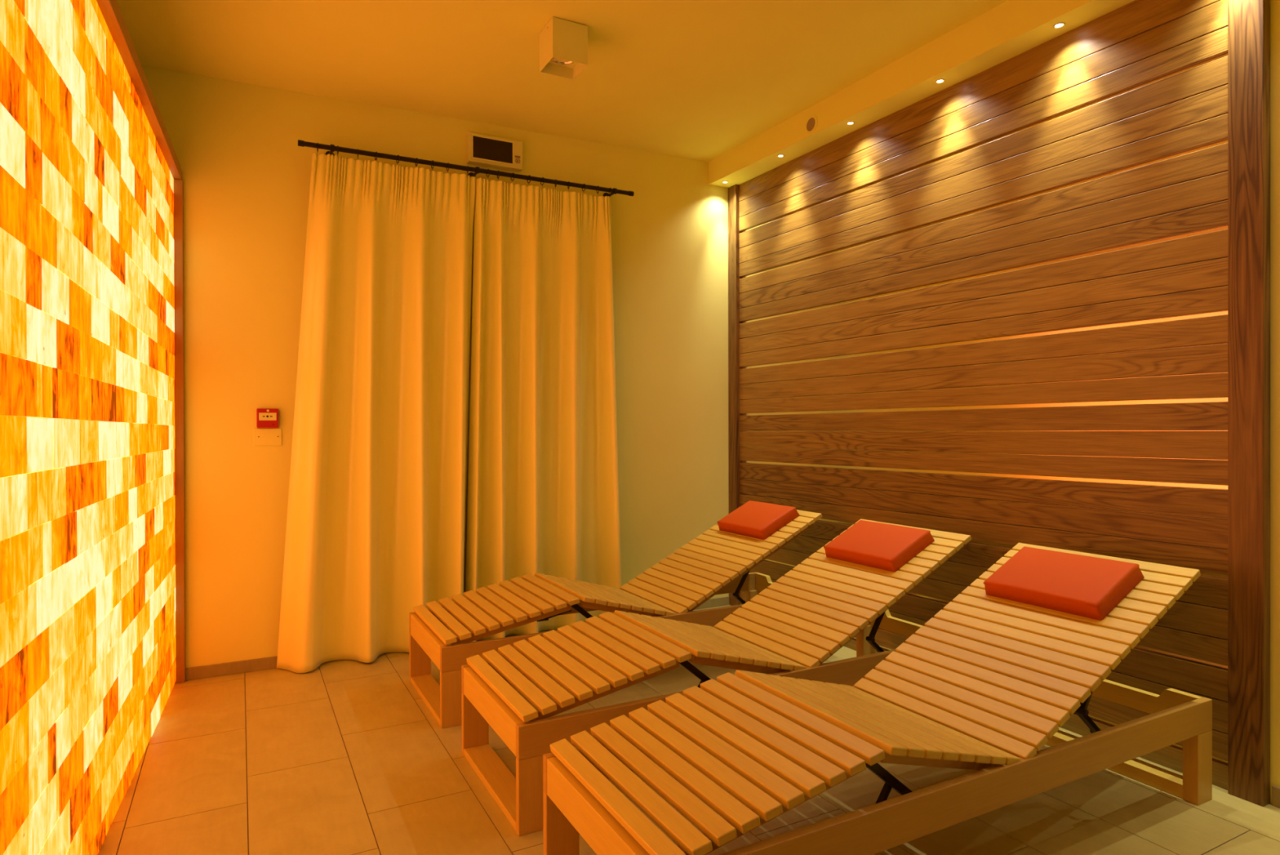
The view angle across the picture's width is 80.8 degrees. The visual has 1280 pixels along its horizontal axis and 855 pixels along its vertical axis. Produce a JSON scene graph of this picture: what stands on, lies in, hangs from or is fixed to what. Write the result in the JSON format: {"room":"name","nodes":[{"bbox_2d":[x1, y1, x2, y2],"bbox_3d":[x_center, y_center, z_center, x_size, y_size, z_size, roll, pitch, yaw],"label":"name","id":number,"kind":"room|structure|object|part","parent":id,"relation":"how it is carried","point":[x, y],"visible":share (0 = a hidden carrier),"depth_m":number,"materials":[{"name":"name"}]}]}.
{"room":"spa","nodes":[
{"label":"spa","id":0,"kind":"room"},
{"bbox_2d":[142,65,728,667],"bbox_3d":[-0.956,-0.312,4.238,4.000,3.000,0.100,0,0,-28],"label":"wall","id":1,"kind":"structure","parent":0,"point":[246,174],"depth_m":3.76,"materials":[{"name":"beige paint"}]},
{"bbox_2d":[256,408,278,427],"bbox_3d":[-1.833,-0.045,3.698,0.097,0.095,0.027,0,0,-28],"label":"fire alarm","id":2,"kind":"object","parent":1,"relation":"attached to","point":[265,417],"visible":1,"depth_m":3.69,"materials":[{"name":"red plastic"}]},
{"bbox_2d":[253,428,281,445],"bbox_3d":[-1.836,0.047,3.709,0.122,0.084,0.005,0,0,-28],"label":"blank cover plate","id":3,"kind":"object","parent":1,"relation":"attached to","point":[262,437],"visible":1,"depth_m":3.71,"materials":[{"name":"beige paint"}]},
{"bbox_2d":[185,595,728,680],"bbox_3d":[-0.790,1.158,4.266,3.132,0.058,0.012,0,0,-28],"label":"baseboard","id":4,"kind":"structure","parent":1,"relation":"attached to","point":[264,663],"depth_m":3.65,"materials":[{"name":"stone"}]},
{"bbox_2d":[297,139,634,197],"bbox_3d":[-0.878,-1.391,4.139,1.842,0.069,0.140,0,0,-28],"label":"curtain rod","id":5,"kind":"object","parent":1,"relation":"attached to","point":[331,148],"visible":0.94,"depth_m":4.04,"materials":[{"name":"black metal"}]},
{"bbox_2d":[276,152,475,672],"bbox_3d":[-1.326,-0.088,3.865,0.984,2.548,0.162,0,0,-28],"label":"curtain","id":6,"kind":"object","parent":5,"relation":"hanging from","point":[376,518],"visible":0.98,"depth_m":3.84,"materials":[{"name":"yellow fabric"}]},
{"bbox_2d":[465,177,621,642],"bbox_3d":[-0.519,-0.091,4.291,0.954,2.548,0.172,0,0,-28],"label":"curtain","id":7,"kind":"object","parent":5,"relation":"hanging from","point":[543,477],"visible":0.91,"depth_m":4.30,"materials":[{"name":"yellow fabric"}]},
{"bbox_2d":[466,132,522,172],"bbox_3d":[-0.814,-1.545,4.222,0.309,0.160,0.055,0,0,-28],"label":"wall display","id":8,"kind":"object","parent":1,"relation":"attached to","point":[483,150],"visible":1,"depth_m":4.20,"materials":[{"name":"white plastic"}]},
{"bbox_2d":[116,0,1007,161],"bbox_3d":[0.742,-1.705,1.038,4.000,0.262,7.340,0,0,-28],"label":"ceiling","id":9,"kind":"structure","parent":0,"point":[700,80],"depth_m":3.40,"materials":[{"name":"beige paint"}]},
{"bbox_2d":[539,17,587,79],"bbox_3d":[-0.325,-1.606,3.188,0.158,0.167,0.154,0,0,-28],"label":"ceiling lamp","id":10,"kind":"object","parent":9,"relation":"attached to","point":[563,44],"visible":1,"depth_m":3.14,"materials":[{"name":"white metal"}]},
{"bbox_3d":[-0.325,-1.571,3.188,0.151,0.002,0.148,0,0,-28],"label":"plate","id":11,"kind":"part","parent":10,"relation":"part of","materials":[{"name":"yellow paint"}]},
{"bbox_2d":[97,604,1279,854],"bbox_3d":[0.750,1.224,1.048,4.000,0.060,7.340,0,0,-28],"label":"floor","id":12,"kind":"structure","parent":0,"point":[338,757],"depth_m":2.44,"materials":[{"name":"beige tile"}]},
{"bbox_2d":[408,509,822,728],"bbox_3d":[-0.044,0.818,3.729,2.023,0.738,0.640,0,0,-28],"label":"lounger","id":13,"kind":"object","parent":12,"relation":"on","point":[716,562],"visible":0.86,"depth_m":3.53,"materials":[{"name":"brown wood"}]},
{"bbox_3d":[-1.038,1.080,3.547,0.095,0.222,0.026,0,0,-28],"label":"leg","id":14,"kind":"part","parent":13,"relation":"part of","materials":[{"name":"brown wood"}]},
{"bbox_3d":[-0.749,1.081,3.006,0.095,0.222,0.026,0,0,-28],"label":"leg","id":15,"kind":"part","parent":13,"relation":"part of","materials":[{"name":"brown wood"}]},
{"bbox_3d":[-0.188,0.915,4.000,2.023,0.098,0.026,0,0,-28],"label":"rail","id":16,"kind":"part","parent":13,"relation":"part of","materials":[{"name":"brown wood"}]},
{"bbox_3d":[0.101,0.917,3.458,2.023,0.098,0.026,0,0,-28],"label":"rail","id":17,"kind":"part","parent":13,"relation":"part of","materials":[{"name":"brown wood"}]},
{"bbox_3d":[-0.184,0.809,3.654,0.469,0.144,0.626,0,0,-28],"label":"seat","id":18,"kind":"part","parent":13,"relation":"part of","materials":[{"name":"brown wood"}]},
{"bbox_3d":[0.419,0.662,3.975,0.867,0.431,0.626,0,0,-28],"label":"backrest","id":19,"kind":"part","parent":13,"relation":"part of","materials":[{"name":"brown wood"}]},
{"bbox_3d":[0.672,1.072,4.448,0.084,0.222,0.045,0,0,-28],"label":"leg","id":20,"kind":"part","parent":13,"relation":"part of","materials":[{"name":"brown wood"}]},
{"bbox_2d":[717,500,799,539],"bbox_3d":[0.640,0.499,4.106,0.253,0.158,0.415,0,0,-28],"label":"cushion","id":21,"kind":"object","parent":13,"relation":"on","point":[756,519],"visible":1,"depth_m":4.02,"materials":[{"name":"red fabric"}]},
{"bbox_2d":[461,519,971,835],"bbox_3d":[0.388,0.820,2.949,2.023,0.738,0.640,0,0,-28],"label":"lounger","id":22,"kind":"object","parent":12,"relation":"on","point":[793,625],"visible":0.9,"depth_m":2.73,"materials":[{"name":"brown wood"}]},
{"bbox_3d":[-0.607,1.081,2.768,0.095,0.222,0.026,0,0,-28],"label":"leg","id":23,"kind":"part","parent":22,"relation":"part of","materials":[{"name":"brown wood"}]},
{"bbox_3d":[-0.318,1.082,2.226,0.095,0.222,0.026,0,0,-28],"label":"leg","id":24,"kind":"part","parent":22,"relation":"part of","materials":[{"name":"brown wood"}]},
{"bbox_3d":[0.244,0.917,3.220,2.023,0.098,0.026,0,0,-28],"label":"rail","id":25,"kind":"part","parent":22,"relation":"part of","materials":[{"name":"brown wood"}]},
{"bbox_3d":[0.532,0.918,2.679,2.023,0.098,0.026,0,0,-28],"label":"rail","id":26,"kind":"part","parent":22,"relation":"part of","materials":[{"name":"brown wood"}]},
{"bbox_3d":[0.247,0.810,2.874,0.469,0.144,0.626,0,0,-28],"label":"seat","id":27,"kind":"part","parent":22,"relation":"part of","materials":[{"name":"brown wood"}]},
{"bbox_3d":[0.851,0.664,3.196,0.867,0.431,0.626,0,0,-28],"label":"backrest","id":28,"kind":"part","parent":22,"relation":"part of","materials":[{"name":"brown wood"}]},
{"bbox_3d":[1.103,1.073,3.668,0.084,0.222,0.045,0,0,-28],"label":"leg","id":29,"kind":"part","parent":22,"relation":"part of","materials":[{"name":"brown wood"}]},
{"bbox_2d":[823,520,934,571],"bbox_3d":[1.046,0.514,3.316,0.253,0.158,0.415,0,0,-28],"label":"cushion","id":30,"kind":"object","parent":22,"relation":"on","point":[888,547],"visible":1,"depth_m":3.24,"materials":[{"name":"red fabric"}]},
{"bbox_2d":[542,542,1212,854],"bbox_3d":[0.783,0.821,2.203,2.023,0.738,0.640,0,0,-28],"label":"lounger","id":31,"kind":"object","parent":12,"relation":"on","point":[987,682],"visible":1,"depth_m":2.02,"materials":[{"name":"brown wood"}]},
{"bbox_3d":[-0.212,1.083,2.022,0.095,0.222,0.026,0,0,-28],"label":"leg","id":32,"kind":"part","parent":31,"relation":"part of","materials":[{"name":"brown wood"}]},
{"bbox_3d":[0.639,0.919,2.475,2.023,0.098,0.026,0,0,-28],"label":"rail","id":33,"kind":"part","parent":31,"relation":"part of","materials":[{"name":"brown wood"}]},
{"bbox_3d":[0.642,0.812,2.128,0.469,0.144,0.626,0,0,-28],"label":"seat","id":34,"kind":"part","parent":31,"relation":"part of","materials":[{"name":"brown wood"}]},
{"bbox_3d":[0.927,0.920,1.933,2.023,0.098,0.026,0,0,-28],"label":"rail","id":35,"kind":"part","parent":31,"relation":"part of","materials":[{"name":"brown wood"}]},
{"bbox_3d":[1.246,0.665,2.450,0.867,0.431,0.626,0,0,-28],"label":"backrest","id":36,"kind":"part","parent":31,"relation":"part of","materials":[{"name":"brown wood"}]},
{"bbox_2d":[983,546,1143,620],"bbox_3d":[1.433,0.520,2.566,0.253,0.158,0.415,0,0,-28],"label":"cushion","id":37,"kind":"object","parent":31,"relation":"on","point":[1083,585],"visible":1,"depth_m":2.50,"materials":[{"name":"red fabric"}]},
{"bbox_3d":[1.778,1.076,2.397,0.084,0.222,0.045,0,0,-28],"label":"leg","id":38,"kind":"part","parent":31,"relation":"part of","materials":[{"name":"brown wood"}]},
{"bbox_2d":[1270,0,1279,803],"bbox_3d":[2.355,-0.313,1.900,0.354,3.000,7.140,0,0,-28],"label":"wall","id":39,"kind":"structure","parent":0,"point":[1274,4],"depth_m":2.36,"materials":[{"name":"beige paint"}]},
{"bbox_2d":[804,114,817,134],"bbox_3d":[0.919,-1.629,4.040,0.006,0.105,0.105,0,0,-28],"label":"air vent","id":40,"kind":"object","parent":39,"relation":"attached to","point":[811,122],"visible":1,"depth_m":4.04,"materials":[{"name":"beige paint"}]},
{"bbox_2d":[806,117,814,131],"bbox_3d":[0.919,-1.629,4.039,0.001,0.069,0.069,0,0,-28],"label":"grille","id":41,"kind":"object","parent":40,"relation":"attached to","point":[810,121],"depth_m":4.04,"materials":[{"name":"beige"}]},
{"bbox_2d":[845,120,854,124],"bbox_3d":[1.083,-1.565,3.865,0.044,0.005,0.044,0,0,-28],"label":"recessed light","id":42,"kind":"object","parent":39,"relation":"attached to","point":[851,122],"visible":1,"depth_m":3.86,"materials":[{"name":"yellow paint"}]},
{"bbox_2d":[708,0,1135,187],"bbox_3d":[2.296,-1.605,1.866,0.380,0.314,7.140,0,0,-28],"label":"soffit","id":43,"kind":"object","parent":39,"relation":"attached to","point":[1011,28],"depth_m":3.45,"materials":[{"name":"beige paint"}]},
{"bbox_2d":[934,78,945,83],"bbox_3d":[1.346,-1.553,3.371,0.044,0.005,0.044,0,0,-28],"label":"recessed light","id":44,"kind":"object","parent":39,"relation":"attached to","point":[941,80],"visible":1,"depth_m":3.37,"materials":[{"name":"yellow paint"}]},
{"bbox_2d":[728,0,1270,806],"bbox_3d":[1.287,-0.203,3.685,0.046,2.774,2.986,0,0,-27],"label":"wood wall panel","id":45,"kind":"object","parent":39,"relation":"attached to","point":[1026,300],"visible":0.84,"depth_m":2.96,"materials":[{"name":"brown wood"}]},
{"bbox_3d":[0.629,-0.206,4.972,0.048,2.774,0.095,0,0,-28],"label":"post","id":46,"kind":"part","parent":45,"relation":"part of","materials":[{"name":"brown wood"}]},
{"bbox_3d":[1.944,-0.172,2.399,0.048,2.718,0.097,0,0,-28],"label":"post","id":47,"kind":"part","parent":45,"relation":"part of","materials":[{"name":"brown wood"}]},
{"bbox_2d":[1052,22,1065,28],"bbox_3d":[1.607,-1.541,2.881,0.044,0.005,0.044,0,0,-28],"label":"recessed light","id":48,"kind":"object","parent":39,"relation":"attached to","point":[1060,24],"visible":1,"depth_m":2.88,"materials":[{"name":"yellow paint"}]},
{"bbox_2d":[1271,784,1279,807],"bbox_3d":[2.933,1.159,0.515,0.012,0.062,4.149,0,0,-27],"label":"baseboard","id":49,"kind":"structure","parent":39,"relation":"attached to","point":[1275,789],"depth_m":2.35,"materials":[{"name":"stone"}]},
{"bbox_3d":[-0.975,-0.298,0.126,0.100,3.000,7.140,0,0,-28],"label":"wall","id":50,"kind":"structure","parent":0,"visible":0},
{"bbox_2d":[0,0,185,854],"bbox_3d":[-1.569,-0.085,1.904,0.518,2.564,3.436,0,0,-28],"label":"wall panel","id":51,"kind":"object","parent":50,"relation":"attached to","point":[92,513],"visible":1,"depth_m":1.99,"materials":[{"name":"orange stone"}]},
{"bbox_3d":[-1.475,-1.260,1.952,0.092,0.213,3.447,0,0,-25],"label":"frame","id":52,"kind":"part","parent":51,"relation":"part of","materials":[{"name":"brown wood"}]},
{"bbox_3d":[-2.183,0.018,3.506,0.097,2.351,0.028,0,0,-28],"label":"frame","id":53,"kind":"part","parent":51,"relation":"part of","materials":[{"name":"brown wood"}]}
]}

